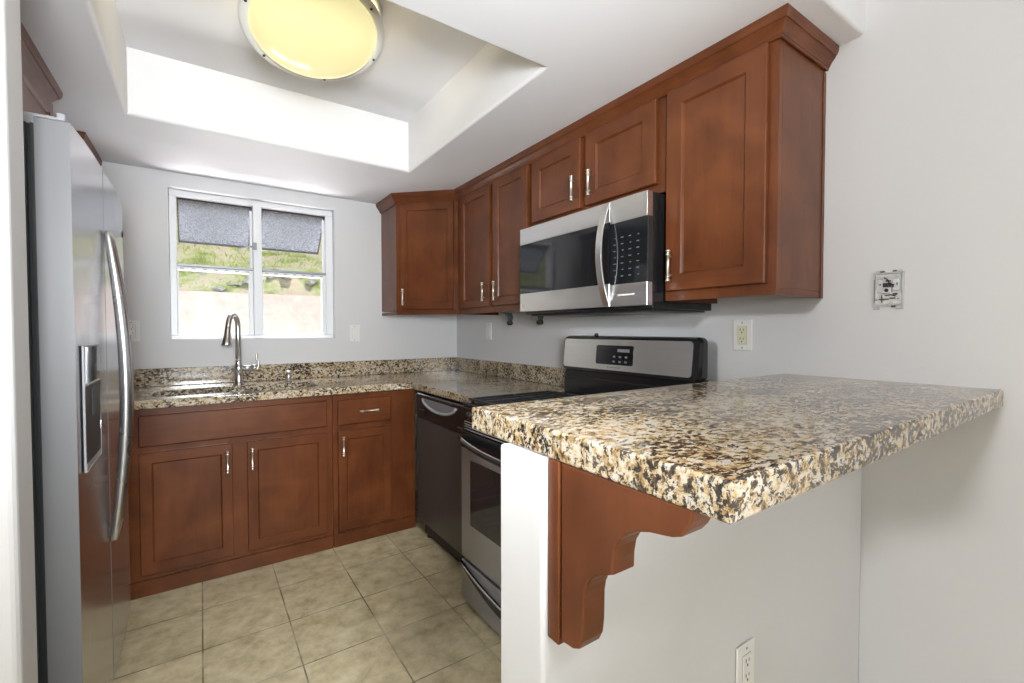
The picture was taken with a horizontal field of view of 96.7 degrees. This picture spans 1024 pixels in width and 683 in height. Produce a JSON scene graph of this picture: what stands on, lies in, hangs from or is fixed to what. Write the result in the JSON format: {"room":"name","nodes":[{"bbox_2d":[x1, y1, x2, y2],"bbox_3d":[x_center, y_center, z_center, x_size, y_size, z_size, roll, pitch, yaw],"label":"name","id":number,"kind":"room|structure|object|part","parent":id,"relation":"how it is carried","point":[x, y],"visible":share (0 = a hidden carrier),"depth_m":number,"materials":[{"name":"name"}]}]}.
{"room":"kitchen","nodes":[
{"label":"kitchen","id":0,"kind":"room"},
{"bbox_2d":[0,0,37,682],"bbox_3d":[-2.731,0.168,-0.255,4.199,2.142,0.115,-1,2,-34],"label":"wall partition","id":1,"kind":"structure","parent":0,"point":[18,628],"depth_m":0.89,"materials":[{"name":"paint"}]},
{"bbox_2d":[101,161,456,490],"bbox_3d":[-1.687,-0.099,2.911,2.902,2.520,0.150,-1,2,-34],"label":"wall","id":2,"kind":"structure","parent":0,"point":[143,194],"depth_m":2.94,"materials":[{"name":"paint"}]},
{"bbox_2d":[130,320,139,341],"bbox_3d":[-2.111,-0.058,2.525,0.072,0.117,0.009,-1,2,-34],"label":"wall outlet","id":3,"kind":"object","parent":2,"relation":"attached to","point":[134,325],"visible":0.65,"depth_m":2.53,"materials":[{"name":"white plastic"}]},
{"bbox_2d":[130,325,134,336],"bbox_3d":[-2.110,-0.058,2.522,0.034,0.068,0.003,-1,2,-34],"label":"receptacle","id":4,"kind":"object","parent":3,"relation":"attached to","point":[132,327],"depth_m":2.52,"materials":[{"name":"white plastic"}]},
{"bbox_2d":[168,189,332,338],"bbox_3d":[-1.687,-0.461,3.008,0.910,0.879,0.264,-1,2,-34],"label":"window","id":5,"kind":"structure","parent":2,"relation":"in","point":[255,273],"depth_m":2.92,"materials":[{"name":"white plastic"}]},
{"bbox_3d":[-1.881,-0.745,2.886,0.380,0.215,0.210,-1,2,-34],"label":"pane","id":6,"kind":"part","parent":5,"relation":"part of","materials":[{"name":"grey glass"}]},
{"bbox_3d":[-1.827,-0.438,2.815,0.392,0.020,0.064,-1,2,-34],"label":"rail","id":7,"kind":"part","parent":5,"relation":"part of","materials":[{"name":"white plastic"}]},
{"bbox_3d":[-1.829,-0.448,2.817,0.392,0.818,0.047,-1,2,-34],"label":"sash","id":8,"kind":"part","parent":5,"relation":"part of","materials":[{"name":"white plastic"}]},
{"bbox_3d":[-1.518,-0.752,3.134,0.376,0.215,0.210,-1,2,-34],"label":"pane","id":9,"kind":"part","parent":5,"relation":"part of","materials":[{"name":"grey glass"}]},
{"bbox_3d":[-1.466,-0.454,3.066,0.388,0.818,0.047,-1,2,-34],"label":"sash","id":10,"kind":"part","parent":5,"relation":"part of","materials":[{"name":"white plastic"}]},
{"bbox_3d":[-1.464,-0.445,3.063,0.388,0.020,0.064,-1,2,-34],"label":"rail","id":11,"kind":"part","parent":5,"relation":"part of","materials":[{"name":"white plastic"}]},
{"bbox_2d":[134,357,454,387],"bbox_3d":[-1.329,0.192,3.058,2.110,0.102,0.020,-1,2,-34],"label":"backsplash","id":12,"kind":"structure","parent":2,"relation":"attached to","point":[155,377],"depth_m":2.95,"materials":[{"name":"stone"}]},
{"bbox_2d":[349,325,359,340],"bbox_3d":[-1.110,-0.059,3.209,0.072,0.117,0.008,-1,2,-34],"label":"light switch","id":13,"kind":"object","parent":2,"relation":"attached to","point":[354,330],"visible":1,"depth_m":3.21,"materials":[{"name":"white plastic"}]},
{"bbox_2d":[381,201,458,315],"bbox_3d":[-0.527,-0.586,3.231,0.608,0.804,0.608,-1,2,-34],"label":"upper cabinet","id":14,"kind":"object","parent":2,"relation":"attached to","point":[419,241],"visible":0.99,"depth_m":3.02,"materials":[{"name":"brown wood"}]},
{"bbox_3d":[-0.561,-0.565,3.010,0.368,0.703,0.020,0,1,11],"label":"door","id":15,"kind":"part","parent":14,"relation":"part of","materials":[{"name":"brown wood"}]},
{"bbox_2d":[376,3,838,213],"bbox_3d":[0.020,-0.936,2.357,0.342,0.065,2.712,-1,2,-42],"label":"crown molding","id":16,"kind":"structure","parent":14,"relation":"attached to","point":[785,22],"depth_m":1.59,"materials":[{"name":"brown wood"}]},
{"bbox_2d":[114,490,500,682],"bbox_3d":[-0.515,1.310,-1.586,6.322,0.080,8.952,-1,2,-34],"label":"floor","id":17,"kind":"structure","parent":0,"point":[388,608],"depth_m":1.89,"materials":[{"name":"tile"}]},
{"bbox_2d":[23,111,134,682],"bbox_3d":[-1.646,0.316,1.314,0.875,1.760,0.910,-1,2,-34],"label":"refrigerator","id":18,"kind":"object","parent":17,"relation":"on","point":[82,395],"visible":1,"depth_m":1.15,"materials":[{"name":"grey metal"}]},
{"bbox_3d":[-1.478,0.276,1.662,0.073,1.661,0.524,-1,2,-34],"label":"fridge door","id":19,"kind":"part","parent":18,"relation":"part of","materials":[{"name":"metal"}]},
{"bbox_3d":[-1.258,0.144,1.460,0.064,0.988,0.034,-1,2,-34],"label":"handle","id":20,"kind":"part","parent":18,"relation":"part of","materials":[{"name":"silver metal"}]},
{"bbox_3d":[-1.282,0.143,1.495,0.064,0.988,0.034,-1,2,-34],"label":"handle","id":21,"kind":"part","parent":18,"relation":"part of","materials":[{"name":"silver metal"}]},
{"bbox_2d":[128,395,333,599],"bbox_3d":[-1.594,0.735,2.505,1.033,0.873,0.652,-1,2,-34],"label":"base cabinet","id":22,"kind":"object","parent":17,"relation":"on","point":[209,484],"visible":0.84,"depth_m":2.27,"materials":[{"name":"brown wood"}]},
{"bbox_3d":[-1.553,0.794,2.187,0.365,0.566,0.020,-1,2,-34],"label":"door","id":23,"kind":"part","parent":22,"relation":"part of","materials":[{"name":"brown wood"}]},
{"bbox_3d":[-1.407,0.596,2.252,0.017,0.110,0.029,-1,2,-34],"label":"handle","id":24,"kind":"part","parent":22,"relation":"part of","materials":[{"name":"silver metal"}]},
{"bbox_3d":[-1.319,0.597,2.312,0.017,0.110,0.029,-1,2,-34],"label":"handle","id":25,"kind":"part","parent":22,"relation":"part of","materials":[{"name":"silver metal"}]},
{"bbox_3d":[-1.190,0.789,2.434,0.386,0.564,0.020,-1,2,-34],"label":"door","id":26,"kind":"part","parent":22,"relation":"part of","materials":[{"name":"brown wood"}]},
{"bbox_2d":[134,357,565,409],"bbox_3d":[-0.911,0.227,2.465,2.130,0.142,1.472,-1,2,-34],"label":"countertop","id":27,"kind":"structure","parent":22,"relation":"on","point":[459,379],"depth_m":2.72,"materials":[{"name":"stone"}]},
{"bbox_2d":[221,313,259,384],"bbox_3d":[-1.597,0.043,2.644,0.100,0.420,0.228,0,1,17],"label":"faucet","id":28,"kind":"object","parent":27,"relation":"on","point":[226,341],"visible":1,"depth_m":2.66,"materials":[{"name":"silver metal"}]},
{"bbox_3d":[-1.605,-0.029,2.619,0.029,0.274,0.137,0,1,-4],"label":"spout","id":29,"kind":"part","parent":28,"relation":"part of","materials":[{"name":"silver metal"}]},
{"bbox_3d":[-1.530,0.120,2.731,0.029,0.102,0.013,-1,2,-34],"label":"lever","id":30,"kind":"part","parent":28,"relation":"part of","materials":[{"name":"silver metal"}]},
{"bbox_2d":[286,371,291,380],"bbox_3d":[-1.396,0.215,2.850,0.036,0.065,0.063,-1,2,-34],"label":"soap dispenser","id":31,"kind":"object","parent":27,"relation":"on","point":[287,372],"visible":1,"depth_m":2.85,"materials":[{"name":"silver metal"}]},
{"bbox_2d":[332,389,415,547],"bbox_3d":[-0.964,0.724,2.935,0.489,0.873,0.652,-1,2,-34],"label":"base cabinet","id":32,"kind":"object","parent":17,"relation":"on","point":[373,433],"visible":0.93,"depth_m":2.68,"materials":[{"name":"brown wood"}]},
{"bbox_3d":[-0.950,0.591,2.564,0.017,0.110,0.029,-1,2,-34],"label":"handle","id":33,"kind":"part","parent":32,"relation":"part of","materials":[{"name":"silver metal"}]},
{"bbox_3d":[-0.857,0.400,2.653,0.307,0.146,0.020,-1,2,-34],"label":"drawer","id":34,"kind":"part","parent":32,"relation":"part of","materials":[{"name":"brown wood"}]},
{"bbox_3d":[-0.857,0.788,2.662,0.306,0.568,0.020,-1,2,-34],"label":"door","id":35,"kind":"part","parent":32,"relation":"part of","materials":[{"name":"brown wood"}]},
{"bbox_3d":[-0.829,0.400,2.642,0.110,0.017,0.029,-1,2,-34],"label":"handle","id":36,"kind":"part","parent":32,"relation":"part of","materials":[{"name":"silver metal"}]},
{"bbox_2d":[417,392,465,561],"bbox_3d":[-0.148,0.733,2.627,0.621,0.868,0.615,-1,2,-34],"label":"dishwasher","id":37,"kind":"object","parent":17,"relation":"on","point":[439,418],"visible":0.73,"depth_m":2.45,"materials":[{"name":"black metal"}]},
{"bbox_3d":[-0.380,0.380,2.460,0.036,0.148,0.615,-1,2,-34],"label":"control panel","id":38,"kind":"part","parent":37,"relation":"part of","materials":[{"name":"black ceramic"}]},
{"bbox_3d":[-0.344,1.111,2.502,0.020,0.096,0.607,-1,2,-34],"label":"toe panel","id":39,"kind":"part","parent":37,"relation":"part of","materials":[{"name":"black"}]},
{"bbox_2d":[458,333,708,635],"bbox_3d":[0.237,0.561,1.884,0.713,1.187,0.800,-1,2,-34],"label":"range","id":40,"kind":"object","parent":17,"relation":"on","point":[596,364],"visible":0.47,"depth_m":1.93,"materials":[{"name":"silver metal"}]},
{"bbox_3d":[-0.181,0.318,1.946,0.026,0.042,0.042,-1,2,-34],"label":"knob","id":41,"kind":"part","parent":40,"relation":"part of","materials":[{"name":"black plastic"}]},
{"bbox_3d":[-0.027,0.445,1.696,0.066,0.041,0.773,-1,2,-34],"label":"handle","id":42,"kind":"part","parent":40,"relation":"part of","materials":[{"name":"silver metal"}]},
{"bbox_3d":[-0.031,0.432,1.693,0.051,0.023,0.767,-1,2,-34],"label":"handle trim","id":43,"kind":"part","parent":40,"relation":"part of","materials":[{"name":"silver metal"}]},
{"bbox_3d":[0.009,0.722,1.726,0.033,0.490,0.788,-1,2,-34],"label":"oven door","id":44,"kind":"part","parent":40,"relation":"part of","materials":[{"name":"silver metal"}]},
{"bbox_3d":[0.008,0.439,1.720,0.033,0.075,0.788,-1,2,-34],"label":"door","id":45,"kind":"part","parent":40,"relation":"part of","materials":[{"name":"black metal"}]},
{"bbox_3d":[0.009,1.072,1.735,0.033,0.175,0.788,-1,2,-34],"label":"drawer","id":46,"kind":"part","parent":40,"relation":"part of","materials":[{"name":"silver metal"}]},
{"bbox_3d":[0.010,0.347,1.719,0.030,0.104,0.788,-1,2,-34],"label":"knob panel","id":47,"kind":"part","parent":40,"relation":"part of","materials":[{"name":"black metal"}]},
{"bbox_2d":[462,391,581,407],"bbox_3d":[0.249,0.281,1.880,0.606,0.018,0.792,-1,2,-34],"label":"cooktop","id":48,"kind":"object","parent":40,"relation":"in","point":[539,395],"depth_m":2.06,"materials":[{"name":"black glass"}]},
{"bbox_3d":[0.482,0.063,2.057,0.017,0.140,0.744,-1,2,-34],"label":"steel panel","id":49,"kind":"part","parent":40,"relation":"part of","materials":[{"name":"silver metal"}]},
{"bbox_2d":[20,0,865,203],"bbox_3d":[-2.240,-1.117,0.770,6.202,0.378,2.720,-1,2,-34],"label":"ceiling","id":50,"kind":"structure","parent":0,"point":[455,90],"depth_m":1.94,"materials":[{"name":"paint"}]},
{"bbox_2d":[238,0,384,80],"bbox_3d":[-0.704,-1.125,1.631,0.480,0.210,0.467,-1,2,-34],"label":"ceiling light","id":51,"kind":"object","parent":50,"relation":"attached to","point":[318,40],"visible":1,"depth_m":1.58,"materials":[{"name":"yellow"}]},
{"bbox_2d":[501,443,861,682],"bbox_3d":[0.537,0.687,1.121,1.270,1.032,0.122,-1,2,-34],"label":"wall","id":52,"kind":"structure","parent":0,"point":[785,576],"depth_m":0.95,"materials":[{"name":"paint"}]},
{"bbox_2d":[548,458,710,648],"bbox_3d":[0.146,0.323,0.619,0.050,0.281,0.251,-1,2,-34],"label":"corbel","id":53,"kind":"object","parent":52,"relation":"attached to","point":[595,522],"visible":0.84,"depth_m":0.65,"materials":[{"name":"brown wood"}]},
{"bbox_3d":[0.083,0.321,0.711,0.050,0.281,0.027,-1,2,-34],"label":"plate","id":54,"kind":"part","parent":53,"relation":"part of","materials":[{"name":"brown wood"}]},
{"bbox_2d":[472,374,1003,524],"bbox_3d":[0.588,0.150,1.039,1.262,0.044,0.545,-1,2,-34],"label":"bar","id":55,"kind":"object","parent":52,"relation":"on","point":[731,451],"visible":1,"depth_m":0.72,"materials":[{"name":"stone"}]},
{"bbox_2d":[736,637,753,682],"bbox_3d":[0.535,0.748,1.041,0.072,0.117,0.009,-1,2,-34],"label":"wall outlet","id":56,"kind":"object","parent":52,"relation":"attached to","point":[745,652],"visible":1,"depth_m":1.03,"materials":[{"name":"white plastic"}]},
{"bbox_2d":[743,652,750,682],"bbox_3d":[0.536,0.748,1.039,0.034,0.068,0.003,-1,2,-34],"label":"receptacle","id":57,"kind":"object","parent":56,"relation":"attached to","point":[746,655],"depth_m":1.04,"materials":[{"name":"white plastic"}]},
{"bbox_2d":[457,0,1023,682],"bbox_3d":[2.044,-0.034,0.131,0.120,2.520,8.952,-1,2,-34],"label":"wall","id":58,"kind":"structure","parent":0,"point":[924,130],"depth_m":1.30,"materials":[{"name":"paint"}]},
{"bbox_2d":[486,323,491,339],"bbox_3d":[-0.168,-0.072,3.252,0.008,0.117,0.072,-1,2,-34],"label":"light switch","id":59,"kind":"object","parent":58,"relation":"attached to","point":[488,325],"visible":1,"depth_m":3.24,"materials":[{"name":"white plastic"}]},
{"bbox_2d":[458,164,532,314],"bbox_3d":[-0.023,-0.574,2.722,0.351,0.804,0.796,-1,2,-34],"label":"upper cabinet","id":60,"kind":"object","parent":58,"relation":"attached to","point":[491,218],"visible":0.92,"depth_m":2.59,"materials":[{"name":"brown wood"}]},
{"bbox_3d":[-0.227,-0.559,2.778,0.020,0.703,0.360,-1,2,-34],"label":"door","id":61,"kind":"part","parent":60,"relation":"part of","materials":[{"name":"brown wood"}]},
{"bbox_3d":[-0.171,-0.291,2.660,0.029,0.110,0.017,-1,2,-34],"label":"handle","id":62,"kind":"part","parent":60,"relation":"part of","materials":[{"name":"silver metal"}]},
{"bbox_3d":[-0.101,-0.284,2.558,0.029,0.110,0.017,-1,2,-34],"label":"handle","id":63,"kind":"part","parent":60,"relation":"part of","materials":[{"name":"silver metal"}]},
{"bbox_2d":[504,312,512,324],"bbox_3d":[-0.021,-0.133,2.691,0.065,0.075,0.044,-1,2,-34],"label":"paper towel holder","id":64,"kind":"object","parent":60,"relation":"attached to","point":[509,315],"visible":1,"depth_m":2.69,"materials":[{"name":"grey metal"}]},
{"bbox_3d":[-0.021,-0.140,2.690,0.065,0.061,0.044,-1,2,-34],"label":"plate","id":65,"kind":"part","parent":64,"relation":"part of","materials":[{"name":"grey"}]},
{"bbox_3d":[-0.010,-0.552,2.462,0.020,0.703,0.333,-1,2,-34],"label":"door","id":66,"kind":"part","parent":60,"relation":"part of","materials":[{"name":"brown wood"}]},
{"bbox_2d":[536,316,543,324],"bbox_3d":[0.143,-0.128,2.451,0.065,0.075,0.044,-1,2,-34],"label":"paper towel holder","id":67,"kind":"object","parent":60,"relation":"attached to","point":[540,318],"visible":0.63,"depth_m":2.45,"materials":[{"name":"grey metal"}]},
{"bbox_2d":[455,357,565,386],"bbox_3d":[-0.040,0.191,3.059,0.020,0.102,1.472,-1,2,-34],"label":"backsplash","id":68,"kind":"structure","parent":58,"relation":"attached to","point":[533,373],"depth_m":2.96,"materials":[{"name":"stone"}]},
{"bbox_2d":[532,95,666,225],"bbox_3d":[0.434,-0.757,2.047,0.351,0.406,0.804,-1,2,-34],"label":"upper cabinet","id":69,"kind":"object","parent":58,"relation":"attached to","point":[625,156],"visible":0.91,"depth_m":1.87,"materials":[{"name":"brown wood"}]},
{"bbox_3d":[0.205,-0.743,2.142,0.020,0.306,0.355,-1,2,-34],"label":"door","id":70,"kind":"part","parent":69,"relation":"part of","materials":[{"name":"brown wood"}]},
{"bbox_3d":[0.266,-0.676,2.011,0.029,0.110,0.017,-1,2,-34],"label":"handle","id":71,"kind":"part","parent":69,"relation":"part of","materials":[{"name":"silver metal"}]},
{"bbox_3d":[0.325,-0.671,1.924,0.029,0.110,0.017,-1,2,-34],"label":"handle","id":72,"kind":"part","parent":69,"relation":"part of","materials":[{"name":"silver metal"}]},
{"bbox_2d":[520,190,710,316],"bbox_3d":[0.403,-0.331,2.018,0.446,0.425,0.772,-1,2,-34],"label":"microwave","id":73,"kind":"object","parent":69,"relation":"attached to","point":[607,259],"visible":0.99,"depth_m":1.79,"materials":[{"name":"silver metal"}]},
{"bbox_3d":[0.223,-0.340,2.003,0.028,0.402,0.594,-1,2,-34],"label":"door","id":74,"kind":"part","parent":73,"relation":"part of","materials":[{"name":"silver metal"}]},
{"bbox_3d":[0.346,-0.334,1.747,0.046,0.390,0.030,-1,2,-34],"label":"handle","id":75,"kind":"part","parent":73,"relation":"part of","materials":[{"name":"metal"}]},
{"bbox_3d":[0.436,-0.125,2.046,0.333,0.006,0.732,-1,2,-34],"label":"plate","id":76,"kind":"part","parent":73,"relation":"part of","materials":[{"name":"black"}]},
{"bbox_3d":[0.441,-0.332,1.684,0.028,0.402,0.176,-1,2,-34],"label":"control panel","id":77,"kind":"part","parent":73,"relation":"part of","materials":[{"name":"black"}]},
{"bbox_3d":[0.427,-0.735,1.817,0.020,0.306,0.369,-1,2,-34],"label":"door","id":78,"kind":"part","parent":69,"relation":"part of","materials":[{"name":"brown wood"}]},
{"bbox_2d":[733,320,751,350],"bbox_3d":[0.874,-0.024,1.728,0.009,0.117,0.072,-1,2,-34],"label":"wall outlet","id":79,"kind":"object","parent":58,"relation":"attached to","point":[742,329],"visible":1,"depth_m":1.72,"materials":[{"name":"white plastic"}]},
{"bbox_2d":[738,326,745,343],"bbox_3d":[0.872,-0.024,1.726,0.003,0.068,0.034,-1,2,-34],"label":"receptacle","id":80,"kind":"object","parent":79,"relation":"attached to","point":[741,329],"depth_m":1.72,"materials":[{"name":"beige plastic"}]},
{"bbox_2d":[665,38,825,303],"bbox_3d":[0.773,-0.546,1.558,0.352,0.804,0.391,-1,2,-34],"label":"upper cabinet","id":81,"kind":"object","parent":58,"relation":"attached to","point":[745,146],"visible":0.94,"depth_m":1.43,"materials":[{"name":"brown wood"}]},
{"bbox_3d":[0.552,-0.267,1.602,0.029,0.110,0.017,-1,2,-34],"label":"handle","id":82,"kind":"part","parent":81,"relation":"part of","materials":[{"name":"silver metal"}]},
{"bbox_3d":[0.655,-0.528,1.488,0.020,0.703,0.349,-1,2,-34],"label":"door","id":83,"kind":"part","parent":81,"relation":"part of","materials":[{"name":"brown wood"}]},
{"bbox_2d":[873,269,904,309],"bbox_3d":[1.122,-0.155,1.359,0.012,0.117,0.074,-1,2,-34],"label":"wall box","id":84,"kind":"object","parent":58,"relation":"attached to","point":[889,286],"visible":1,"depth_m":1.36,"materials":[{"name":"grey plastic"}]},
{"bbox_3d":[1.127,-0.157,1.362,0.001,0.089,0.063,-1,2,-34],"label":"plate","id":85,"kind":"part","parent":84,"relation":"part of","materials":[{"name":"paint"}]},
{"bbox_3d":[-2.258,-0.059,1.282,0.120,2.520,1.896,-1,2,-34],"label":"wall","id":86,"kind":"structure","parent":0,"visible":0},
{"bbox_2d":[21,56,52,115],"bbox_3d":[-1.744,-0.767,1.186,0.636,0.340,0.835,-1,2,-34],"label":"upper cabinet","id":87,"kind":"object","parent":86,"relation":"attached to","point":[35,100],"visible":0.19,"depth_m":1.50,"materials":[{"name":"brown wood"}]},
{"bbox_2d":[20,20,62,102],"bbox_3d":[-1.747,-0.906,1.203,0.653,0.065,0.873,-1,2,-34],"label":"crown molding","id":88,"kind":"structure","parent":87,"relation":"attached to","point":[30,54],"depth_m":1.52,"materials":[{"name":"brown wood"}]},
{"bbox_3d":[-2.367,-0.557,2.103,0.637,0.803,0.395,-1,2,-34],"label":"upper cabinet","id":89,"kind":"object","parent":86,"relation":"attached to","visible":0},
{"bbox_2d":[77,131,101,165],"bbox_3d":[-2.349,-0.927,2.084,0.653,0.065,0.434,-1,2,-34],"label":"crown molding","id":90,"kind":"structure","parent":89,"relation":"attached to","point":[83,135],"depth_m":2.19,"materials":[{"name":"brown wood"}]},
{"label":"outside","id":91,"kind":"structure","parent":0,"visible":0},
{"bbox_2d":[176,199,321,295],"bbox_3d":[-5.629,-2.857,9.053,11.000,5.341,9.000,-1,2,-34],"label":"hillside","id":92,"kind":"structure","parent":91,"point":[295,286],"depth_m":5.97,"materials":[{"name":"plant"}]},
{"bbox_2d":[179,268,320,291],"bbox_3d":[-3.210,-0.721,5.686,5.956,0.486,0.630,-1,2,-34],"label":"rubble","id":93,"kind":"object","parent":92,"relation":"on","point":[311,282],"visible":0.09,"depth_m":5.46,"materials":[{"name":"stone"}]},
{"bbox_3d":[-2.332,1.288,4.332,11.000,0.280,2.868,-1,2,-34],"label":"ground","id":94,"kind":"structure","parent":0,"visible":0},
{"bbox_2d":[179,290,320,333],"bbox_3d":[-2.864,0.281,5.440,11.400,1.680,0.200,-1,2,-34],"label":"wall","id":95,"kind":"structure","parent":94,"relation":"on","point":[199,311],"depth_m":5.17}
]}

